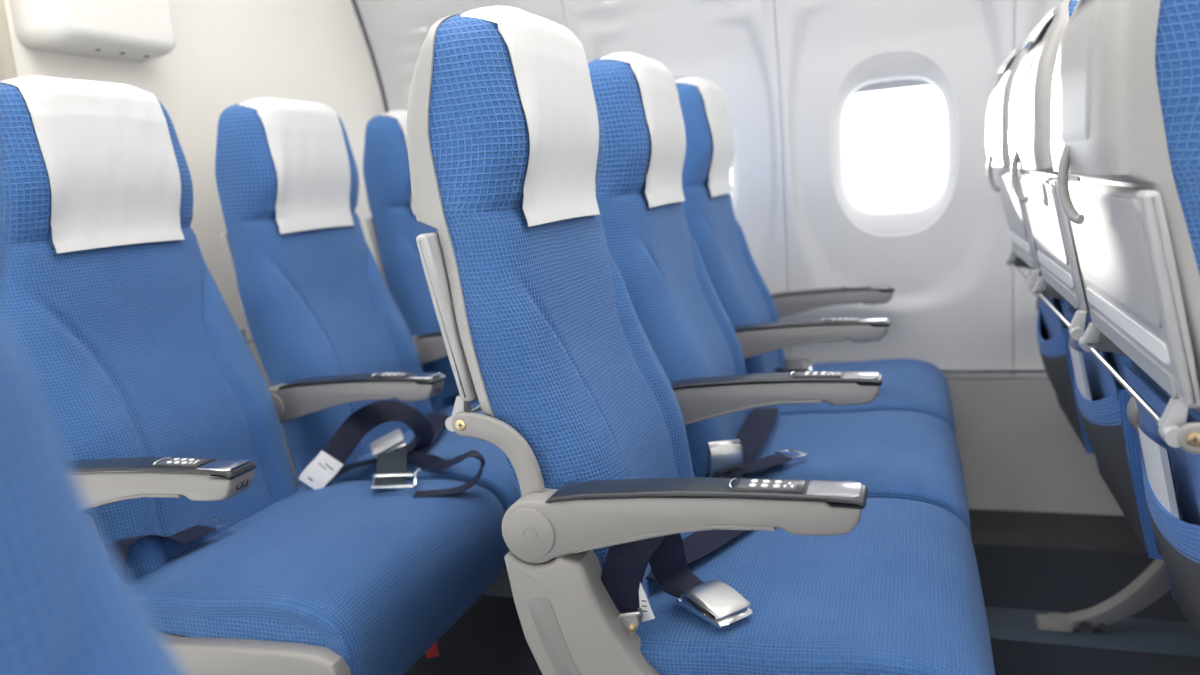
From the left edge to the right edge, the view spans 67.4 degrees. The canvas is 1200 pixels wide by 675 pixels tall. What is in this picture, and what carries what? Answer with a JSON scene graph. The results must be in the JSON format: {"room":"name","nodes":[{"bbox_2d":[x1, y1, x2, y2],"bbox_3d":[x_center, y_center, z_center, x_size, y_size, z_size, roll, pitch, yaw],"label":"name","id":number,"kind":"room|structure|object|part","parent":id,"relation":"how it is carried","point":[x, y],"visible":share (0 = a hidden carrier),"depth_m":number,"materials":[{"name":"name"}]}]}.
{"room":"aircraft cabin","nodes":[
{"label":"aircraft cabin","id":0,"kind":"room"},
{"bbox_2d":[4,0,384,486],"bbox_3d":[-0.848,-0.426,2.198,0.040,2.120,1.224,-1,10,19],"label":"wall","id":1,"kind":"structure","parent":0,"point":[226,53],"depth_m":2.11,"materials":[{"name":"beige plastic"}]},
{"bbox_2d":[0,0,17,80],"bbox_3d":[-1.060,-0.305,1.588,0.070,2.120,0.085,-1,10,19],"label":"trim","id":2,"kind":"structure","parent":1,"relation":"attached to","point":[7,63],"depth_m":1.56,"materials":[{"name":"beige plastic"}]},
{"bbox_2d":[9,0,175,62],"bbox_3d":[-0.958,-0.741,1.693,0.095,0.400,0.305,-1,10,19],"label":"wall box","id":3,"kind":"object","parent":1,"relation":"attached to","point":[138,31],"visible":1,"depth_m":1.67,"materials":[{"name":"beige plastic"}]},
{"bbox_2d":[351,0,388,112],"bbox_3d":[-0.750,-0.474,2.417,0.011,2.125,0.761,-1,10,19],"label":"trim","id":4,"kind":"structure","parent":1,"relation":"attached to","point":[353,1],"depth_m":2.65,"materials":[{"name":"grey plastic"}]},
{"bbox_2d":[355,0,567,110],"bbox_3d":[-0.503,-0.675,2.357,0.737,1.737,0.858,-1,10,19],"label":"wall","id":5,"kind":"structure","parent":0,"point":[396,38],"depth_m":2.59,"materials":[{"name":"plastic"}]},
{"bbox_2d":[562,0,789,359],"bbox_3d":[0.099,-0.684,2.146,0.581,1.737,0.858,-1,10,19],"label":"wall","id":6,"kind":"structure","parent":0,"point":[732,45],"depth_m":2.42,"materials":[{"name":"plastic"}]},
{"bbox_2d":[403,544,1199,674],"bbox_3d":[0.753,0.863,0.449,4.300,0.060,3.960,-1,10,19],"label":"floor","id":7,"kind":"structure","parent":0,"point":[488,638],"depth_m":1.93,"materials":[{"name":"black carpet"}]},
{"bbox_2d":[0,152,185,674],"bbox_3d":[0.007,0.359,0.099,0.640,1.160,0.499,-1,10,19],"label":"seat","id":8,"kind":"object","parent":7,"relation":"on","point":[68,606],"visible":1,"depth_m":0.24,"materials":[{"name":"blue fabric"}]},
{"bbox_2d":[483,569,1199,656],"bbox_3d":[1.191,0.579,1.713,4.100,0.003,0.135,-1,10,19],"label":"floor strip","id":9,"kind":"object","parent":7,"relation":"on","point":[1126,634],"depth_m":1.77,"materials":[{"name":"carpet"}]},
{"bbox_2d":[363,110,479,412],"bbox_3d":[-0.221,-0.015,2.354,0.643,1.165,0.554,-1,10,19],"label":"seat","id":10,"kind":"object","parent":9,"relation":"on","point":[394,228],"visible":0.22,"depth_m":2.19,"materials":[{"name":"blue fabric"}]},
{"bbox_3d":[-0.302,0.026,2.122,0.383,0.087,0.047,-1,10,19],"label":"armrest","id":11,"kind":"part","parent":10,"relation":"part of","materials":[{"name":"grey plastic"}]},
{"bbox_3d":[-0.301,0.032,2.123,0.220,0.043,0.049,-1,10,19],"label":"underside moulding","id":12,"kind":"part","parent":10,"relation":"part of","materials":[{"name":"grey plastic"}]},
{"bbox_2d":[439,398,479,412],"bbox_3d":[-0.121,0.189,2.346,0.454,0.179,0.475,-1,10,19],"label":"seat cushion","id":13,"kind":"object","parent":10,"relation":"on","point":[445,404],"depth_m":2.20,"materials":[{"name":"blue fabric"}]},
{"bbox_2d":[675,77,955,437],"bbox_3d":[0.481,-0.026,2.108,0.643,1.165,0.554,-1,10,19],"label":"seat","id":14,"kind":"object","parent":9,"relation":"on","point":[754,314],"visible":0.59,"depth_m":1.96,"materials":[{"name":"blue fabric"}]},
{"bbox_3d":[0.305,-0.217,2.117,0.225,0.755,0.433,-1,10,19],"label":"backrest","id":15,"kind":"part","parent":14,"relation":"part of","materials":[{"name":"blue fabric"}]},
{"bbox_3d":[0.401,0.021,1.877,0.220,0.043,0.049,-1,10,19],"label":"underside moulding","id":16,"kind":"part","parent":14,"relation":"part of","materials":[{"name":"grey plastic"}]},
{"bbox_3d":[0.474,0.067,2.170,0.062,0.026,0.047,-2,10,15],"label":"buckle lid","id":17,"kind":"part","parent":14,"relation":"part of","materials":[{"name":"silver metal"}]},
{"bbox_3d":[0.400,0.015,1.876,0.383,0.087,0.047,-1,10,19],"label":"armrest","id":18,"kind":"part","parent":14,"relation":"part of","materials":[{"name":"grey plastic"}]},
{"bbox_3d":[0.562,-0.072,2.341,0.220,0.043,0.049,-1,10,19],"label":"underside moulding","id":19,"kind":"part","parent":14,"relation":"part of","materials":[{"name":"grey plastic"}]},
{"bbox_3d":[0.561,-0.078,2.340,0.383,0.087,0.047,-1,10,19],"label":"armrest","id":20,"kind":"part","parent":14,"relation":"part of","materials":[{"name":"grey plastic"}]},
{"bbox_3d":[0.489,-0.036,1.835,0.075,0.006,0.034,-1,10,19],"label":"control panel","id":21,"kind":"part","parent":14,"relation":"part of","materials":[{"name":"silver metal"}]},
{"bbox_3d":[0.650,-0.128,2.299,0.075,0.006,0.034,-1,10,19],"label":"control panel","id":22,"kind":"part","parent":14,"relation":"part of","materials":[{"name":"silver metal"}]},
{"bbox_2d":[759,358,955,437],"bbox_3d":[0.581,0.178,2.101,0.454,0.179,0.475,-1,10,19],"label":"seat cushion","id":23,"kind":"object","parent":14,"relation":"on","point":[914,385],"depth_m":1.95,"materials":[{"name":"blue fabric"}]},
{"bbox_2d":[987,42,1170,633],"bbox_3d":[1.153,-0.036,1.873,0.643,1.165,0.554,-1,10,19],"label":"seat","id":24,"kind":"object","parent":9,"relation":"on","point":[1054,338],"visible":0.28,"depth_m":1.78,"materials":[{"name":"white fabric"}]},
{"bbox_3d":[0.826,-0.460,1.880,0.019,0.140,0.256,-1,10,19],"label":"moulding","id":25,"kind":"part","parent":24,"relation":"part of","materials":[{"name":"grey plastic"}]},
{"bbox_3d":[1.026,-0.134,2.124,0.108,0.122,0.011,-1,10,19],"label":"tray arm","id":26,"kind":"part","parent":24,"relation":"part of","materials":[{"name":"grey plastic"}]},
{"bbox_3d":[1.232,-0.088,2.105,0.383,0.087,0.047,-1,10,19],"label":"armrest","id":27,"kind":"part","parent":24,"relation":"part of","materials":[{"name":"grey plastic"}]},
{"bbox_3d":[0.976,-0.228,1.882,0.225,0.755,0.433,-1,10,19],"label":"backrest","id":28,"kind":"part","parent":24,"relation":"part of","materials":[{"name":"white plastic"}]},
{"bbox_3d":[1.071,0.004,1.641,0.383,0.087,0.047,-1,10,19],"label":"armrest","id":29,"kind":"part","parent":24,"relation":"part of","materials":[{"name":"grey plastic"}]},
{"bbox_3d":[0.997,0.442,1.756,0.261,0.286,0.038,-1,10,19],"label":"leg trim","id":30,"kind":"part","parent":24,"relation":"part of","materials":[{"name":"grey plastic"}]},
{"bbox_3d":[1.055,0.421,1.732,0.266,0.316,0.032,-1,10,19],"label":"leg","id":31,"kind":"part","parent":24,"relation":"part of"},
{"bbox_3d":[0.931,0.728,0.963,4.100,0.003,0.080,-1,10,19],"label":"floor strip","id":32,"kind":"object","parent":7,"relation":"on","visible":0},
{"bbox_2d":[0,75,507,674],"bbox_3d":[-0.551,0.174,1.402,0.642,1.165,0.503,-1,10,19],"label":"seat","id":33,"kind":"object","parent":32,"relation":"on","point":[164,417],"visible":0.86,"depth_m":1.32,"materials":[{"name":"blue fabric"}]},
{"bbox_3d":[-0.624,0.216,1.194,0.220,0.043,0.049,-1,10,19],"label":"underside moulding","id":34,"kind":"part","parent":33,"relation":"part of","materials":[{"name":"grey plastic"}]},
{"bbox_3d":[-0.720,-0.022,1.434,0.225,0.755,0.433,-1,10,19],"label":"backrest","id":35,"kind":"part","parent":33,"relation":"part of","materials":[{"name":"blue fabric"}]},
{"bbox_3d":[-0.624,0.210,1.193,0.383,0.087,0.047,-1,10,19],"label":"armrest","id":36,"kind":"part","parent":33,"relation":"part of","materials":[{"name":"grey plastic"}]},
{"bbox_3d":[-0.535,0.159,1.152,0.075,0.006,0.034,-1,10,19],"label":"control panel","id":37,"kind":"part","parent":33,"relation":"part of","materials":[{"name":"silver metal"}]},
{"bbox_2d":[130,479,507,674],"bbox_3d":[-0.443,0.373,1.418,0.454,0.179,0.475,-1,10,19],"label":"seat cushion","id":38,"kind":"object","parent":33,"relation":"on","point":[365,580],"depth_m":1.29,"materials":[{"name":"blue fabric"}]},
{"bbox_2d":[215,97,519,657],"bbox_3d":[-0.421,-0.002,1.779,0.640,0.966,0.652,-1,10,19],"label":"seat","id":39,"kind":"object","parent":33,"relation":"attached to","point":[350,391],"visible":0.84,"depth_m":1.74,"materials":[{"name":"blue fabric"}]},
{"bbox_2d":[308,463,332,480],"bbox_3d":[-0.502,0.243,1.616,0.043,0.035,0.014,-11,12,-35],"label":"print","id":40,"kind":"object","parent":39,"relation":"attached to","point":[316,471],"depth_m":1.62},
{"bbox_3d":[-0.558,-0.114,1.898,0.225,0.755,0.433,-1,10,19],"label":"backrest","id":41,"kind":"part","parent":39,"relation":"part of","materials":[{"name":"blue fabric"}]},
{"bbox_3d":[-0.463,0.124,1.658,0.220,0.043,0.049,-1,10,19],"label":"underside moulding","id":42,"kind":"part","parent":39,"relation":"part of","materials":[{"name":"grey plastic"}]},
{"bbox_3d":[-0.463,0.118,1.657,0.383,0.087,0.047,-1,10,19],"label":"armrest","id":43,"kind":"part","parent":39,"relation":"part of","materials":[{"name":"grey plastic"}]},
{"bbox_3d":[-0.405,0.199,1.710,0.064,0.038,0.083,-7,10,-17],"label":"buckle lid","id":44,"kind":"part","parent":39,"relation":"part of","materials":[{"name":"silver metal"}]},
{"bbox_3d":[-0.374,0.067,1.616,0.075,0.006,0.034,-1,10,19],"label":"control panel","id":45,"kind":"part","parent":39,"relation":"part of","materials":[{"name":"silver metal"}]},
{"bbox_2d":[331,411,519,552],"bbox_3d":[-0.282,0.281,1.882,0.454,0.179,0.475,-1,10,19],"label":"seat cushion","id":46,"kind":"object","parent":39,"relation":"on","point":[497,477],"depth_m":1.69,"materials":[{"name":"blue fabric"}]},
{"bbox_2d":[407,6,994,674],"bbox_3d":[0.151,0.163,1.156,0.642,1.165,0.503,-1,10,19],"label":"seat","id":47,"kind":"object","parent":32,"relation":"on","point":[620,560],"visible":1,"depth_m":1.01,"materials":[{"name":"blue fabric"}]},
{"bbox_3d":[-0.112,0.144,1.013,0.108,0.122,0.011,-1,10,19],"label":"tray arm","id":48,"kind":"part","parent":47,"relation":"part of","materials":[{"name":"grey plastic"}]},
{"bbox_3d":[0.138,0.380,0.939,0.448,0.206,0.005,-1,10,19],"label":"inset panel","id":49,"kind":"part","parent":47,"relation":"part of","materials":[{"name":"grey plastic"}]},
{"bbox_3d":[-0.017,-0.033,1.188,0.225,0.755,0.433,-1,10,19],"label":"backrest","id":50,"kind":"part","parent":47,"relation":"part of","materials":[{"name":"blue fabric"}]},
{"bbox_3d":[0.079,0.205,0.948,0.220,0.043,0.049,-1,10,19],"label":"underside moulding","id":51,"kind":"part","parent":47,"relation":"part of","materials":[{"name":"grey plastic"}]},
{"bbox_3d":[0.078,0.199,0.947,0.383,0.087,0.047,-1,10,19],"label":"armrest","id":52,"kind":"part","parent":47,"relation":"part of","materials":[{"name":"grey plastic"}]},
{"bbox_3d":[0.130,0.295,1.021,0.051,0.015,0.066,-11,12,-33],"label":"buckle lid","id":53,"kind":"part","parent":47,"relation":"part of","materials":[{"name":"silver metal"}]},
{"bbox_3d":[0.167,0.148,0.906,0.075,0.006,0.034,-1,10,19],"label":"control panel","id":54,"kind":"part","parent":47,"relation":"part of","materials":[{"name":"silver metal"}]},
{"bbox_2d":[587,52,970,535],"bbox_3d":[0.305,-0.072,1.604,0.645,0.878,0.523,-1,10,19],"label":"seat","id":55,"kind":"object","parent":47,"relation":"attached to","point":[898,454],"visible":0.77,"depth_m":1.49,"materials":[{"name":"blue fabric"}]},
{"bbox_3d":[0.144,-0.125,1.653,0.225,0.755,0.433,-1,10,19],"label":"backrest","id":56,"kind":"part","parent":55,"relation":"part of","materials":[{"name":"blue fabric"}]},
{"bbox_3d":[0.206,0.211,1.480,0.058,0.072,0.024,-5,10,-4],"label":"buckle lid","id":57,"kind":"part","parent":55,"relation":"part of","materials":[{"name":"silver metal"}]},
{"bbox_3d":[0.240,0.113,1.413,0.220,0.043,0.049,-1,10,19],"label":"underside moulding","id":58,"kind":"part","parent":55,"relation":"part of","materials":[{"name":"grey plastic"}]},
{"bbox_3d":[0.239,0.107,1.411,0.383,0.087,0.047,-1,10,19],"label":"armrest","id":59,"kind":"part","parent":55,"relation":"part of","materials":[{"name":"grey plastic"}]},
{"bbox_3d":[0.328,0.056,1.371,0.075,0.006,0.034,-1,10,19],"label":"control panel","id":60,"kind":"part","parent":55,"relation":"part of","materials":[{"name":"silver metal"}]},
{"bbox_2d":[743,410,970,535],"bbox_3d":[0.420,0.270,1.636,0.454,0.179,0.475,-1,10,19],"label":"seat cushion","id":61,"kind":"object","parent":55,"relation":"on","point":[898,454],"depth_m":1.53,"materials":[{"name":"blue fabric"}]},
{"bbox_2d":[636,498,994,674],"bbox_3d":[0.259,0.362,1.172,0.454,0.179,0.475,-1,10,19],"label":"seat cushion","id":62,"kind":"object","parent":47,"relation":"on","point":[899,593],"depth_m":1.02,"materials":[{"name":"blue fabric"}]},
{"bbox_2d":[1051,0,1199,640],"bbox_3d":[0.822,0.153,0.921,0.642,1.165,0.503,-1,10,19],"label":"seat","id":63,"kind":"object","parent":32,"relation":"on","point":[1125,109],"visible":0.98,"depth_m":0.81,"materials":[{"name":"grey plastic"}]},
{"bbox_3d":[0.504,-0.276,0.952,0.019,0.140,0.256,-1,10,19],"label":"moulding","id":64,"kind":"part","parent":63,"relation":"part of","materials":[{"name":"grey plastic"}]},
{"bbox_2d":[1009,0,1163,559],"bbox_3d":[0.973,-0.081,1.361,0.642,0.878,0.503,-1,10,19],"label":"seat","id":65,"kind":"object","parent":63,"relation":"attached to","point":[1110,421],"visible":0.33,"depth_m":1.32,"materials":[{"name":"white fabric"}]},
{"bbox_3d":[0.665,-0.368,1.416,0.019,0.140,0.256,-1,10,19],"label":"moulding","id":66,"kind":"part","parent":65,"relation":"part of","materials":[{"name":"grey plastic"}]},
{"bbox_3d":[0.865,-0.042,1.659,0.108,0.122,0.011,-1,10,19],"label":"tray arm","id":67,"kind":"part","parent":65,"relation":"part of","materials":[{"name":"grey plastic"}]},
{"bbox_2d":[1069,345,1091,400],"bbox_3d":[0.783,0.054,1.470,0.023,0.102,0.150,-1,10,19],"label":"booklet","id":68,"kind":"object","parent":65,"relation":"on","point":[1077,357],"visible":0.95,"depth_m":1.44,"materials":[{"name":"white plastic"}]},
{"bbox_3d":[0.815,-0.136,1.418,0.225,0.755,0.433,-1,10,19],"label":"backrest","id":69,"kind":"part","parent":65,"relation":"part of","materials":[{"name":"white plastic"}]},
{"bbox_3d":[0.910,0.096,1.177,0.383,0.087,0.047,-1,10,19],"label":"armrest","id":70,"kind":"part","parent":65,"relation":"part of","materials":[{"name":"grey plastic"}]},
{"bbox_3d":[0.704,0.051,1.195,0.108,0.122,0.011,-1,10,19],"label":"tray arm","id":71,"kind":"part","parent":63,"relation":"part of","materials":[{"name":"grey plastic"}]},
{"bbox_2d":[1137,425,1179,519],"bbox_3d":[0.622,0.147,1.006,0.023,0.102,0.150,-1,10,19],"label":"booklet","id":72,"kind":"object","parent":63,"relation":"on","point":[1155,457],"visible":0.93,"depth_m":0.98,"materials":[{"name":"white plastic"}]},
{"bbox_3d":[0.654,-0.044,0.954,0.225,0.755,0.433,-1,10,19],"label":"backrest","id":73,"kind":"part","parent":63,"relation":"part of","materials":[{"name":"blue fabric"}]},
{"bbox_3d":[0.559,0.134,0.778,0.108,0.122,0.011,-1,10,19],"label":"tray arm","id":74,"kind":"part","parent":63,"relation":"part of","materials":[{"name":"grey plastic"}]},
{"bbox_2d":[774,0,1014,376],"bbox_3d":[0.628,-0.692,1.961,0.581,1.737,0.858,-1,10,19],"label":"wall","id":75,"kind":"structure","parent":0,"point":[950,306],"depth_m":2.32,"materials":[{"name":"plastic"}]},
{"bbox_2d":[843,80,945,210],"bbox_3d":[0.779,-0.522,2.385,0.270,0.368,0.018,-1,10,19],"label":"window","id":76,"kind":"structure","parent":75,"relation":"in","point":[900,84],"depth_m":2.37,"materials":[{"name":"plastic"}]},
{"bbox_2d":[854,80,931,93],"bbox_3d":[0.765,-0.675,2.353,0.270,0.055,0.005,-1,10,19],"label":"blind","id":77,"kind":"object","parent":76,"relation":"attached to","point":[900,84],"depth_m":2.35,"materials":[{"name":"plastic"}]},
{"bbox_2d":[941,369,1124,515],"bbox_3d":[1.362,0.276,2.213,4.100,0.405,0.035,-1,10,19],"label":"wall","id":78,"kind":"structure","parent":0,"point":[1019,450],"depth_m":2.31,"materials":[{"name":"grey plastic"}]},
{"bbox_2d":[969,509,1146,552],"bbox_3d":[1.347,0.474,2.162,4.100,0.034,0.152,-1,10,19],"label":"baseboard","id":79,"kind":"structure","parent":78,"relation":"attached to","point":[1098,532],"depth_m":2.22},
{"bbox_2d":[1013,0,1064,376],"bbox_3d":[1.156,-0.701,1.776,0.581,1.737,0.858,-1,10,19],"label":"wall","id":80,"kind":"structure","parent":0,"point":[1027,13],"depth_m":2.27,"materials":[{"name":"plastic"}]}
]}

